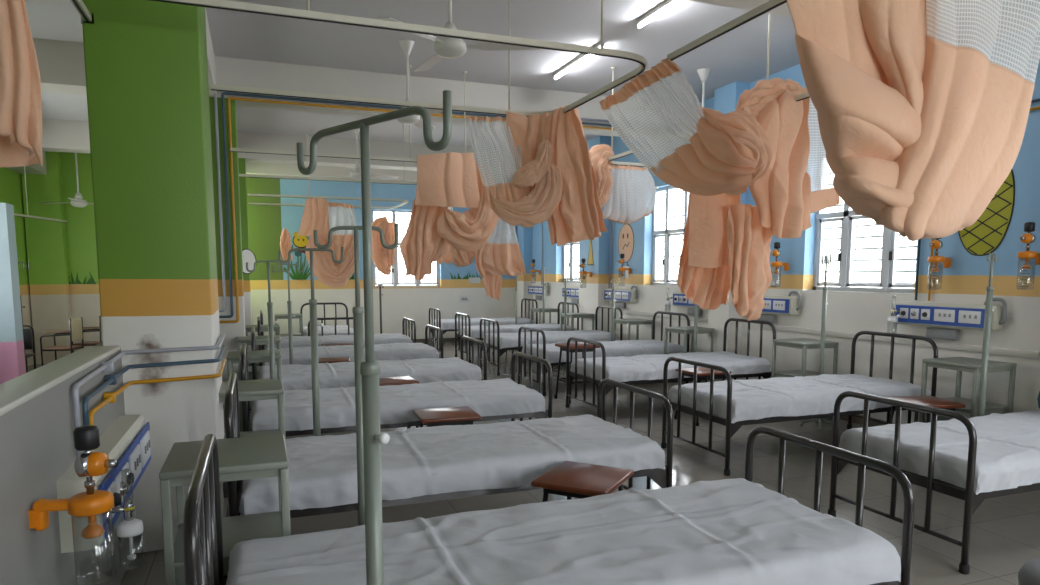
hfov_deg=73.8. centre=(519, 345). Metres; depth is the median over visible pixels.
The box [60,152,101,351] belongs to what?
wall
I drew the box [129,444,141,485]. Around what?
switch plate
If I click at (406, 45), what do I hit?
ceiling fan
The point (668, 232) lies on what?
window
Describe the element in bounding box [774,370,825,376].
shelf
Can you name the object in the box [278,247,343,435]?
stand
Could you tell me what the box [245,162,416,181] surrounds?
beam
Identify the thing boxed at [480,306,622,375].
hospital bed
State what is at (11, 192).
wall
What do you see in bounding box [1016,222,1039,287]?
oxygen flowmeter
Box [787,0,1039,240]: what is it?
curtain
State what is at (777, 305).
switch plate
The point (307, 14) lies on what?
rail
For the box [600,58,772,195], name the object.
curtain
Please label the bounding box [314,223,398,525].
stand
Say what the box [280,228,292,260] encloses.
curtain
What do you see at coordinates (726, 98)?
column
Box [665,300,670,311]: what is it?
bottle
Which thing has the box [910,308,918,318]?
outlet
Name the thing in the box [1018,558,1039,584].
round stool
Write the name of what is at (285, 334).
shelf
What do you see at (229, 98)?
gas pipe
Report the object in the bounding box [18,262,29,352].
stand
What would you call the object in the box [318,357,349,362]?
wooden stool
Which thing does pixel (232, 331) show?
column
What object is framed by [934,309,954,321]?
switch plate
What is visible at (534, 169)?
curtain
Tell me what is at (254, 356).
bedside table
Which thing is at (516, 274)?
stand
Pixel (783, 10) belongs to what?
beam
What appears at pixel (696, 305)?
stand
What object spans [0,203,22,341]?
column
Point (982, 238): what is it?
painting
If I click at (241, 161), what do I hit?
column
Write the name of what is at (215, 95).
gas pipe
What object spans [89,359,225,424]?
gas pipe
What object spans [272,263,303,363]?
stand
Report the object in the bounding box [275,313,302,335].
bedside table
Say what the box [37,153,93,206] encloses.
ceiling fan
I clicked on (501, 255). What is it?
curtain
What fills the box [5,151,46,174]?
beam
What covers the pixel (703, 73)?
ceiling fan
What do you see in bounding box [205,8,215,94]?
beam
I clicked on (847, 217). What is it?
window
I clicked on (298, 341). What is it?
hospital bed
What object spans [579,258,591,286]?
jar
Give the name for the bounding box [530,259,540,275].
jar
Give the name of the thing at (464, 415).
wooden stool
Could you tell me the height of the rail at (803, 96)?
1.092 m
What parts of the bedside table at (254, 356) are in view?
leg, leg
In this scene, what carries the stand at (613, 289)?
on the floor
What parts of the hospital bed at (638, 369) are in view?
footboard, bed frame, mattress, headboard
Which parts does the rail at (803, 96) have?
hanger rod, hanger rod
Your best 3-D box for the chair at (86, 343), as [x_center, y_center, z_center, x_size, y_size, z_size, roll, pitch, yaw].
[-7.206,-0.067,11.615,0.532,0.901,0.572,-1,6,-13]
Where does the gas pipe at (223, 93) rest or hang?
attached to the beam at (61, 64)
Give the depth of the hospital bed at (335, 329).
12.25 m
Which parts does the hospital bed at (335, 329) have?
headboard, mattress, footboard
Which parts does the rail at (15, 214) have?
hanger rod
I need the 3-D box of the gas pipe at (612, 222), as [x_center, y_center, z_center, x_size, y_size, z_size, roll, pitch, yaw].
[1.637,-2.023,12.284,0.022,2.150,0.022,-2,6,-21]
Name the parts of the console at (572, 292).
blue panel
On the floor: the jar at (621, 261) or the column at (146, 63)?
the column at (146, 63)
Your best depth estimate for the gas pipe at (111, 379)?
3.61 m
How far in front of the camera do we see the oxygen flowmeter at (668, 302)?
10.34 m
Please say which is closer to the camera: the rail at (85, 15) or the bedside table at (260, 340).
the rail at (85, 15)
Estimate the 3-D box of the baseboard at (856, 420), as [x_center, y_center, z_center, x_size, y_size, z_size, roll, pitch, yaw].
[3.370,0.714,8.018,0.016,0.100,18.800,-2,6,-21]
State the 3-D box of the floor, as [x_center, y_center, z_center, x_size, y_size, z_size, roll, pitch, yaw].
[-1.160,1.002,6.329,10.900,0.120,20.000,-2,6,-21]
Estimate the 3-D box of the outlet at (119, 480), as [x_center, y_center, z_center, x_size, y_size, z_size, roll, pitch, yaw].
[-1.679,0.599,2.905,0.014,0.125,0.119,-2,6,-21]
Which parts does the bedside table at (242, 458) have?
leg, leg, leg, leg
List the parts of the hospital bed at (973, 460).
footboard, bed frame, mattress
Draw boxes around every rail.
[14,166,67,222]
[70,0,93,23]
[150,0,646,116]
[230,65,466,184]
[248,134,407,208]
[608,14,809,166]
[667,0,786,60]
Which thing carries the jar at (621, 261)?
attached to the wall at (966, 281)
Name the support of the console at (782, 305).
attached to the wall at (966, 281)
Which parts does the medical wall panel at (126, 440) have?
blue panel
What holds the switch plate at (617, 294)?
attached to the console at (621, 295)
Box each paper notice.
[469,278,479,282]
[622,266,628,277]
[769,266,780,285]
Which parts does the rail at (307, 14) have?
hanger rod, hanger rod, hanger rod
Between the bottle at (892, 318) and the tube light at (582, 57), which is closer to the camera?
the bottle at (892, 318)
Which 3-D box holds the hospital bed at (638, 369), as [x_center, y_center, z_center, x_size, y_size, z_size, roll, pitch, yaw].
[1.779,0.227,8.212,2.290,1.028,0.980,-2,6,-21]
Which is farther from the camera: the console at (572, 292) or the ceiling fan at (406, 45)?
the console at (572, 292)
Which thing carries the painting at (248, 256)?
attached to the column at (241, 161)
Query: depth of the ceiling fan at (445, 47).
5.27 m
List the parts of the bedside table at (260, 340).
leg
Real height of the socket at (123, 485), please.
0.058 m
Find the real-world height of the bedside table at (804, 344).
0.860 m
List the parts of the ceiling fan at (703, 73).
down rod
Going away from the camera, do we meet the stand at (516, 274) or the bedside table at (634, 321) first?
the bedside table at (634, 321)
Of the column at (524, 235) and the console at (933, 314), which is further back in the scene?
the column at (524, 235)
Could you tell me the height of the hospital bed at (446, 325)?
1.028 m
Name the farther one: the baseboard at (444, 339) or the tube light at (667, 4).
the baseboard at (444, 339)
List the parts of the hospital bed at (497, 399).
headboard, mattress, bed frame, footboard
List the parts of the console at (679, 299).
blue panel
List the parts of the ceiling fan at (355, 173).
blade, motor, down rod, blade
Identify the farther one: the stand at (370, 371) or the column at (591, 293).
the column at (591, 293)
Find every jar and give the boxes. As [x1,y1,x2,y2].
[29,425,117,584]
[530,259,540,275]
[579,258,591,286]
[617,254,631,285]
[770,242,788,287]
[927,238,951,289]
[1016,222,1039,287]
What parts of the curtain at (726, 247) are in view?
net panel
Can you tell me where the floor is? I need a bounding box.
[28,341,1039,584]
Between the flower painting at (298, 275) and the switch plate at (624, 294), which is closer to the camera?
the switch plate at (624, 294)
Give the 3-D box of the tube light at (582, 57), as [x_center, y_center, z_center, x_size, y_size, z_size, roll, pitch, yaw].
[0.642,-3.198,7.806,0.050,0.076,1.240,-2,6,-21]
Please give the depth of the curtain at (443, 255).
13.06 m
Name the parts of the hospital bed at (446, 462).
headboard, bed frame, mattress, footboard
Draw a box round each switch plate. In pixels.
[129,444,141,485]
[140,430,150,467]
[460,296,468,301]
[615,292,620,298]
[622,292,627,298]
[763,300,770,308]
[773,301,784,309]
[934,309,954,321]
[958,310,980,323]
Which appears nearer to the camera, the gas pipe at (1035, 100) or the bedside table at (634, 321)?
the gas pipe at (1035, 100)
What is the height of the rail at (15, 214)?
1.522 m
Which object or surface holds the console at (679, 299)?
attached to the wall at (966, 281)
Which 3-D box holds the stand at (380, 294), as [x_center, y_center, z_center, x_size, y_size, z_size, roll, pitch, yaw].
[-2.975,-0.630,14.818,0.279,1.349,0.280,0,6,-4]
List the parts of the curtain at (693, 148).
net panel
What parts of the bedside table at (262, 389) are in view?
leg, leg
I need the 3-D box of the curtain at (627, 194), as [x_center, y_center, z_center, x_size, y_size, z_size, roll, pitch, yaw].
[1.200,-1.943,8.389,1.065,0.928,0.361,-4,7,-32]
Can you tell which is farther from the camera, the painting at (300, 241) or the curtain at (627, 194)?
the painting at (300, 241)
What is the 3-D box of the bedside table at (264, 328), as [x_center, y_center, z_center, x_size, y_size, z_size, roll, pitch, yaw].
[-3.628,0.145,9.794,0.460,0.860,0.500,-2,6,-21]
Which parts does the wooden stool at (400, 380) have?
seat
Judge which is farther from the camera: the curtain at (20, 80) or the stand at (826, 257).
the stand at (826, 257)
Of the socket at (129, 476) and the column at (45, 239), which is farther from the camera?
the column at (45, 239)
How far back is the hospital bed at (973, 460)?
4.02 m
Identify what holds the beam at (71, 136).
attached to the ceiling
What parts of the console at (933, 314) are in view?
blue panel, hose arm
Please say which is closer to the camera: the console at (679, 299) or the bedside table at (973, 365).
the bedside table at (973, 365)
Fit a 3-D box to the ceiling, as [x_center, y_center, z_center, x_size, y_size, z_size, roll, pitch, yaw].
[-1.160,-3.115,5.895,10.900,0.160,20.000,-2,6,-21]
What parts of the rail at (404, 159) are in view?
hanger rod, hanger rod, hanger rod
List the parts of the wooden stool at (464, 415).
seat frame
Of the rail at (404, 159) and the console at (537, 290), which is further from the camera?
the console at (537, 290)
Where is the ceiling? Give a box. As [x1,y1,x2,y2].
[25,0,799,146]
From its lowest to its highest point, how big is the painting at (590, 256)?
0.580 m
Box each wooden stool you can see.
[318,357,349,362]
[322,343,353,345]
[379,376,418,428]
[413,406,480,426]
[531,461,633,501]
[554,342,599,403]
[674,367,731,425]
[886,396,965,423]
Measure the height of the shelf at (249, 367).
0.020 m
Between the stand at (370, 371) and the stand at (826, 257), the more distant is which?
the stand at (826, 257)
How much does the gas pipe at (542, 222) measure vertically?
2.150 m
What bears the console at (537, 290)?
attached to the wall at (966, 281)
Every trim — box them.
[0,346,119,415]
[622,310,707,322]
[763,324,1039,358]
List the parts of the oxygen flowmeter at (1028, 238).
stem, black knob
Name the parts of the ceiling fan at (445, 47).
blade, blade, down rod, motor, blade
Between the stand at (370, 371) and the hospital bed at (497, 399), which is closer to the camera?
the stand at (370, 371)
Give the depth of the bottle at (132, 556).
2.70 m
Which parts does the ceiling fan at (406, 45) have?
blade, down rod, motor, blade, blade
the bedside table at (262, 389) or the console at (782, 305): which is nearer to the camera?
the bedside table at (262, 389)
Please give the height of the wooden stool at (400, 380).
0.560 m
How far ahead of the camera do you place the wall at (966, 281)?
7.08 m
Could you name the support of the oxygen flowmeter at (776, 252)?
attached to the wall at (966, 281)
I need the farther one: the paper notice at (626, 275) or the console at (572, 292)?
the console at (572, 292)
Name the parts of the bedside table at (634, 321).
leg, leg, leg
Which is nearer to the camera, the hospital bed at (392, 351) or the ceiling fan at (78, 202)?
the hospital bed at (392, 351)
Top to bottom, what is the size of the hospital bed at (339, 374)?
1.028 m
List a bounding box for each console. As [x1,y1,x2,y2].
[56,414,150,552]
[528,282,548,299]
[562,286,578,303]
[604,286,637,308]
[672,291,701,315]
[757,291,800,322]
[894,298,1006,340]
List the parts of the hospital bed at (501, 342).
footboard, bed frame, mattress, headboard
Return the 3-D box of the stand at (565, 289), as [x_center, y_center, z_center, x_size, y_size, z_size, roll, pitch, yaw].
[0.802,-0.449,12.338,0.279,1.509,0.280,-2,6,-21]
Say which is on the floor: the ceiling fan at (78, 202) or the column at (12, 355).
the column at (12, 355)
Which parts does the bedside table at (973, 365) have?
leg, door, leg, leg, leg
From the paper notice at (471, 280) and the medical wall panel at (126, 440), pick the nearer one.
the medical wall panel at (126, 440)
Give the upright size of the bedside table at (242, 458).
0.860 m
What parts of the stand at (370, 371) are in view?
knob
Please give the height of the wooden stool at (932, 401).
0.560 m
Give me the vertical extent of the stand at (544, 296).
1.709 m
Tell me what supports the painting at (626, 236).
attached to the wall at (966, 281)
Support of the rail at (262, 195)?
hanging from the ceiling
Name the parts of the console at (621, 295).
blue panel, hose arm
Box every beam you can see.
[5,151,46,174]
[33,38,619,136]
[42,118,475,170]
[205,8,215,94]
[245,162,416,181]
[688,0,790,16]
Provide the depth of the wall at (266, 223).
15.13 m
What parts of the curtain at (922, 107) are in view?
net panel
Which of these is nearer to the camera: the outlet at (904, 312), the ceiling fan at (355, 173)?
the outlet at (904, 312)
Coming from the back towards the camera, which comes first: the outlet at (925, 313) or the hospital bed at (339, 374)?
the hospital bed at (339, 374)
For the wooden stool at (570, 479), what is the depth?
3.51 m
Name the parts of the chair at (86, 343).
armrest leg, seat, leg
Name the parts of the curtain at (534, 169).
net panel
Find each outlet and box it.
[108,481,117,518]
[115,471,123,505]
[122,462,129,495]
[900,308,908,318]
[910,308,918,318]
[921,309,929,319]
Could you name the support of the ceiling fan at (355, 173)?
hanging from the ceiling
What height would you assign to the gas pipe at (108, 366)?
0.336 m
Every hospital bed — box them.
[183,426,914,584]
[224,372,673,517]
[240,343,552,435]
[251,327,486,390]
[257,316,442,365]
[260,310,415,349]
[300,302,353,335]
[429,298,537,350]
[455,302,578,362]
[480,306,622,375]
[518,311,689,395]
[565,318,775,420]
[661,331,937,475]
[828,391,1039,573]
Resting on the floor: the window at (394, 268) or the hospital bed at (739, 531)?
the hospital bed at (739, 531)
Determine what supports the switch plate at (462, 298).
attached to the wall at (266, 223)
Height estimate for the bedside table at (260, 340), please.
0.860 m
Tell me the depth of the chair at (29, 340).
9.91 m
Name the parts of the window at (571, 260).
sash, sash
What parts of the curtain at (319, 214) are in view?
net panel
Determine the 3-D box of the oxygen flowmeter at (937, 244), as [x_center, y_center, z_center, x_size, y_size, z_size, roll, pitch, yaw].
[3.822,-0.780,6.312,0.257,0.540,0.131,-2,6,-21]
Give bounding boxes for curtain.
[0,0,42,167]
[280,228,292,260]
[297,198,356,286]
[372,216,394,274]
[400,152,498,279]
[433,207,452,264]
[450,218,525,299]
[465,105,607,245]
[589,144,655,223]
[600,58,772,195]
[677,78,839,320]
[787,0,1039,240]
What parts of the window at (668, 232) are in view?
sash, sash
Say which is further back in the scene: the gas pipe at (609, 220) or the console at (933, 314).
the gas pipe at (609, 220)
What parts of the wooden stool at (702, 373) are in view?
leg, leg, seat, seat frame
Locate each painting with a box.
[69,271,95,283]
[242,249,255,273]
[284,245,309,279]
[293,232,308,247]
[450,271,481,278]
[587,240,593,264]
[618,224,633,265]
[958,169,1014,255]
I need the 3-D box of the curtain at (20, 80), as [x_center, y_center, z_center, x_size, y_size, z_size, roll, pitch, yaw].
[-1.801,-1.020,2.294,0.378,0.824,0.209,-2,6,-21]
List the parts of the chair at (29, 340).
leg, backrest, seat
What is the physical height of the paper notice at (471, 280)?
0.130 m
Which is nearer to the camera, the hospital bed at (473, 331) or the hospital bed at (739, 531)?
the hospital bed at (739, 531)
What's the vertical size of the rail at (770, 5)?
1.092 m
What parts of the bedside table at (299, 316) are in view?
leg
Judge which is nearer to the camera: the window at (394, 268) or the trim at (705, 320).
the trim at (705, 320)
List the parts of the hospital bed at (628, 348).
footboard, bed frame, mattress, headboard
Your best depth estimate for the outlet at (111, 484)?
2.75 m
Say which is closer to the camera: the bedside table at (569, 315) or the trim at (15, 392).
the trim at (15, 392)
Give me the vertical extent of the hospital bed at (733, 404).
1.028 m
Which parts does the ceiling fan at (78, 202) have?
blade, down rod, motor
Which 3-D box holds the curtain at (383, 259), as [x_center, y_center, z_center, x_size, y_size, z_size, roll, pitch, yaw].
[-2.851,-2.055,14.216,0.548,1.195,0.426,-2,6,-21]
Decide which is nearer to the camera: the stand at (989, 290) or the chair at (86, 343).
the stand at (989, 290)
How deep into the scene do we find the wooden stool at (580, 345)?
8.64 m
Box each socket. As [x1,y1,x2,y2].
[113,492,121,506]
[120,481,127,495]
[126,472,133,484]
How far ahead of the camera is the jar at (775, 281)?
8.49 m
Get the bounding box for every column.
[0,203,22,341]
[0,340,25,383]
[21,151,70,363]
[82,0,227,553]
[209,97,245,409]
[238,158,251,349]
[517,225,532,318]
[579,136,610,331]
[707,81,749,381]
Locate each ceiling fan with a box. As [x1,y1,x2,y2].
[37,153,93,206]
[329,128,399,178]
[337,39,453,129]
[377,0,543,71]
[697,68,710,106]
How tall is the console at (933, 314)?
0.401 m
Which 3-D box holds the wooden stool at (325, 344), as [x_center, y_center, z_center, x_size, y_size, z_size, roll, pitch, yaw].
[-2.662,0.254,10.194,0.452,0.560,0.410,-2,6,-21]
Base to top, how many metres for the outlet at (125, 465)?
0.125 m
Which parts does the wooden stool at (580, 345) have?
leg, leg, seat frame, seat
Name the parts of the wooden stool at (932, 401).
leg, leg, seat, leg, seat frame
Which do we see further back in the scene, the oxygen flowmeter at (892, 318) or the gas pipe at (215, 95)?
the gas pipe at (215, 95)
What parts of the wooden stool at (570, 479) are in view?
leg, seat frame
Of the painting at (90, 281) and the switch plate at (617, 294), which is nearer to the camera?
the switch plate at (617, 294)
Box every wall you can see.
[0,167,33,365]
[0,342,132,584]
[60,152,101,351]
[246,177,516,338]
[532,60,1039,423]
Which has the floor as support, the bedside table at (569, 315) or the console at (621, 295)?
the bedside table at (569, 315)
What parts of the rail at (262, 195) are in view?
hanger rod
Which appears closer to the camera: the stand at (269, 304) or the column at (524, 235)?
the stand at (269, 304)
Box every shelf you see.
[174,511,281,567]
[224,429,279,438]
[248,365,269,372]
[280,333,300,335]
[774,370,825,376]
[942,397,1009,411]
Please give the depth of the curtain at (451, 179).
8.27 m
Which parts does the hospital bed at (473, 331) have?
footboard, bed frame, mattress, headboard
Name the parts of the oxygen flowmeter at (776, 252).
black knob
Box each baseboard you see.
[256,338,482,348]
[692,380,894,426]
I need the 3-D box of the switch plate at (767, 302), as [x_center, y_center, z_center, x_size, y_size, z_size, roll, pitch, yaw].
[3.010,-0.509,8.505,0.012,0.110,0.200,-2,6,-21]
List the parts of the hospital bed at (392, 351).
headboard, mattress, footboard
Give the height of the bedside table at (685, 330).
0.860 m
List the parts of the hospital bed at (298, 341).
headboard, mattress, footboard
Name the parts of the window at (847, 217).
sash, sash, sash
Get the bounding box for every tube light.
[553,42,603,79]
[636,0,682,28]
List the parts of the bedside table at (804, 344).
leg, leg, leg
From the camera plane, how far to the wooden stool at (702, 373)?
7.38 m
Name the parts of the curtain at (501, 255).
net panel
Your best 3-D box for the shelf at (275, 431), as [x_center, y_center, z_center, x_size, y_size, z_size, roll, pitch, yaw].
[-1.812,0.629,4.623,0.440,0.020,0.480,-2,6,-21]
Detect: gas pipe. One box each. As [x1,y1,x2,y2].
[72,333,225,456]
[82,345,225,425]
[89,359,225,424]
[214,91,608,311]
[219,92,611,317]
[219,97,614,322]
[541,222,542,284]
[609,220,610,287]
[611,222,612,287]
[915,98,1039,299]
[928,106,1039,300]
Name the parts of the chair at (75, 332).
armrest leg, seat frame, armrest leg, seat, leg, backrest, leg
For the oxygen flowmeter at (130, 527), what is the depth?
2.68 m
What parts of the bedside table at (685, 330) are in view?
leg, leg, leg, leg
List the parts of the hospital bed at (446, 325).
footboard, bed frame, mattress, headboard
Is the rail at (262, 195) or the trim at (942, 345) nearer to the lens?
the trim at (942, 345)
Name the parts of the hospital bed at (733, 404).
footboard, bed frame, mattress, headboard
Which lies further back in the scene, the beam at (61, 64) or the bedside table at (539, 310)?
the bedside table at (539, 310)
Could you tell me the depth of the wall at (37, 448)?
2.43 m
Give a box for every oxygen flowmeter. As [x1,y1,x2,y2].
[106,469,143,570]
[665,296,672,311]
[887,295,899,332]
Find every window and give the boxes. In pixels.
[372,209,439,286]
[560,242,578,282]
[652,186,689,285]
[813,202,916,293]
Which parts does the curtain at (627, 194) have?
net panel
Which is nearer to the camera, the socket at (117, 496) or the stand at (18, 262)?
the socket at (117, 496)
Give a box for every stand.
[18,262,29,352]
[246,260,289,378]
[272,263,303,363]
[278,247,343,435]
[296,90,451,584]
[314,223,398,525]
[377,285,383,333]
[515,274,518,324]
[541,268,546,323]
[562,278,568,330]
[610,279,616,340]
[693,304,697,352]
[799,253,832,430]
[977,253,997,416]
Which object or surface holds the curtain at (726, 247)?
hanging from the rail at (803, 96)
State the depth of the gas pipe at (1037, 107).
6.50 m
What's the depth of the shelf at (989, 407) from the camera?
5.74 m
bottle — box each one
[118,532,143,570]
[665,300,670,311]
[887,315,899,332]
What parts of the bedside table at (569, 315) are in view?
leg, leg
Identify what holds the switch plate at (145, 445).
attached to the medical wall panel at (126, 440)
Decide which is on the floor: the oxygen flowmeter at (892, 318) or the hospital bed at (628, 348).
the hospital bed at (628, 348)
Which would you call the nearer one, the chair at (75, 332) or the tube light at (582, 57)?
the tube light at (582, 57)
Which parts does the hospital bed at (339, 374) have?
headboard, mattress, footboard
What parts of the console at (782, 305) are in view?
blue panel, hose arm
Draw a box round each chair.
[22,325,35,372]
[40,317,83,365]
[72,316,101,352]
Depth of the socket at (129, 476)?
3.03 m
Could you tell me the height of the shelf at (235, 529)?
0.020 m
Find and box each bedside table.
[159,434,290,584]
[219,378,285,497]
[227,349,281,430]
[237,335,281,380]
[245,324,279,365]
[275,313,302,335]
[531,308,559,323]
[560,313,594,330]
[614,318,652,340]
[664,326,713,384]
[771,338,838,423]
[919,357,1016,422]
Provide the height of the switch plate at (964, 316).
0.110 m
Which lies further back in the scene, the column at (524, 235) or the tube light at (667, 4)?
the column at (524, 235)
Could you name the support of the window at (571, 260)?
in the wall at (966, 281)
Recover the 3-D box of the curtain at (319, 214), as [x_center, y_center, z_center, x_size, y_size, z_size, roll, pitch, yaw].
[-3.352,-1.818,12.199,1.040,1.563,0.445,-3,7,-25]
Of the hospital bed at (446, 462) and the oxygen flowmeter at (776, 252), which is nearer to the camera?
the hospital bed at (446, 462)
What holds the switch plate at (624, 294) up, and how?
attached to the console at (621, 295)
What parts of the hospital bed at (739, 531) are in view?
headboard, bed frame, mattress, footboard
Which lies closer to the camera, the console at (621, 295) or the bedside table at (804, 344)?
the bedside table at (804, 344)
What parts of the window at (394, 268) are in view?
sash, sash, sash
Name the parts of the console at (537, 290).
blue panel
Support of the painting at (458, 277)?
attached to the wall at (266, 223)
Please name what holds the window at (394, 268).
in the wall at (266, 223)
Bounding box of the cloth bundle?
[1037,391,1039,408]

